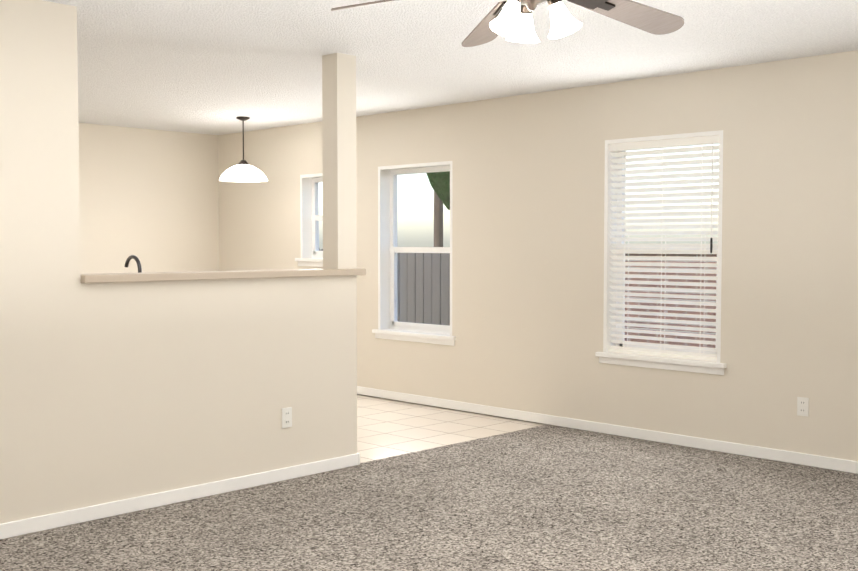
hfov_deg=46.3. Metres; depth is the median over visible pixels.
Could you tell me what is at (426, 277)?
fence
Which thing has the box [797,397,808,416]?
electrical outlet
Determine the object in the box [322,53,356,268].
post
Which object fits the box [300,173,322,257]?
window
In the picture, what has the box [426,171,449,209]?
tree
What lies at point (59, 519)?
baseboard
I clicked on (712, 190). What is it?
blind wand
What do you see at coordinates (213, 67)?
ceiling
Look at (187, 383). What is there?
wall
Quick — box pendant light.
[219,116,267,181]
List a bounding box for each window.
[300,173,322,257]
[378,161,451,335]
[603,130,722,362]
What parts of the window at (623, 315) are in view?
window glass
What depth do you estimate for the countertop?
5.37 m
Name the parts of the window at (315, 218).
window glass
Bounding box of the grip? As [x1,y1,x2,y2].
[710,238,712,252]
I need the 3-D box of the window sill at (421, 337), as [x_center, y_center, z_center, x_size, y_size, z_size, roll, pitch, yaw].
[-0.086,0.439,8.621,0.990,0.079,0.195,2,3,45]
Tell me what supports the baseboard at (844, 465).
attached to the wall at (528, 176)
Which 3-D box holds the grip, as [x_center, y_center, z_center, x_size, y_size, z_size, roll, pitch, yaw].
[1.857,-0.263,6.598,0.016,0.100,0.016,2,3,45]
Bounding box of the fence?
[319,248,449,325]
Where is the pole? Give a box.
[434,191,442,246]
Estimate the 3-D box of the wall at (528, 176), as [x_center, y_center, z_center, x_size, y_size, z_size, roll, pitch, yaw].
[1.459,-0.184,7.141,10.500,2.500,0.220,2,3,45]
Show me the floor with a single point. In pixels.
(386, 428)
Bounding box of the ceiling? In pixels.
[43,0,857,134]
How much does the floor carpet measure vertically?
0.120 m
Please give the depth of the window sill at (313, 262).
9.50 m
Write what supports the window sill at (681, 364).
attached to the wall at (528, 176)
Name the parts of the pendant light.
stem, lamp shade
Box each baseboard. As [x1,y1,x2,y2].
[0,453,359,539]
[357,386,857,473]
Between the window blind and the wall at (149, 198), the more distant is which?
the wall at (149, 198)
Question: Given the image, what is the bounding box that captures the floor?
[357,394,546,462]
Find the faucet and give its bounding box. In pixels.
[124,255,141,272]
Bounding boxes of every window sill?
[295,258,322,266]
[372,329,455,345]
[595,352,726,374]
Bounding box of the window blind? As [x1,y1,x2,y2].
[608,135,718,360]
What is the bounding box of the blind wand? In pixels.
[711,143,712,237]
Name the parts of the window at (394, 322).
window glass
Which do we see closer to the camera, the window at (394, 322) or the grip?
the grip
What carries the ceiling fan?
hanging from the ceiling
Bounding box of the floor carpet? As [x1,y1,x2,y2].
[0,424,857,570]
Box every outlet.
[282,407,291,427]
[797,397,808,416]
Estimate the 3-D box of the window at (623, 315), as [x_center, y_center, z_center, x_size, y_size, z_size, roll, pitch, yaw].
[1.641,-0.265,6.923,0.920,1.520,0.170,2,3,45]
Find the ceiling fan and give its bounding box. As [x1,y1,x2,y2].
[331,0,683,46]
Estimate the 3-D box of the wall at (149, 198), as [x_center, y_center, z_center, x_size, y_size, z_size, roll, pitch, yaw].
[-3.832,-0.269,9.106,0.200,2.500,4.400,2,3,45]
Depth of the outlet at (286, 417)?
5.78 m
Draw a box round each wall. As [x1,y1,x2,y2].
[0,0,356,523]
[78,123,218,273]
[218,50,857,460]
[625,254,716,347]
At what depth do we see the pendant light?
8.95 m
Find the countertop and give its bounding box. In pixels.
[81,268,365,282]

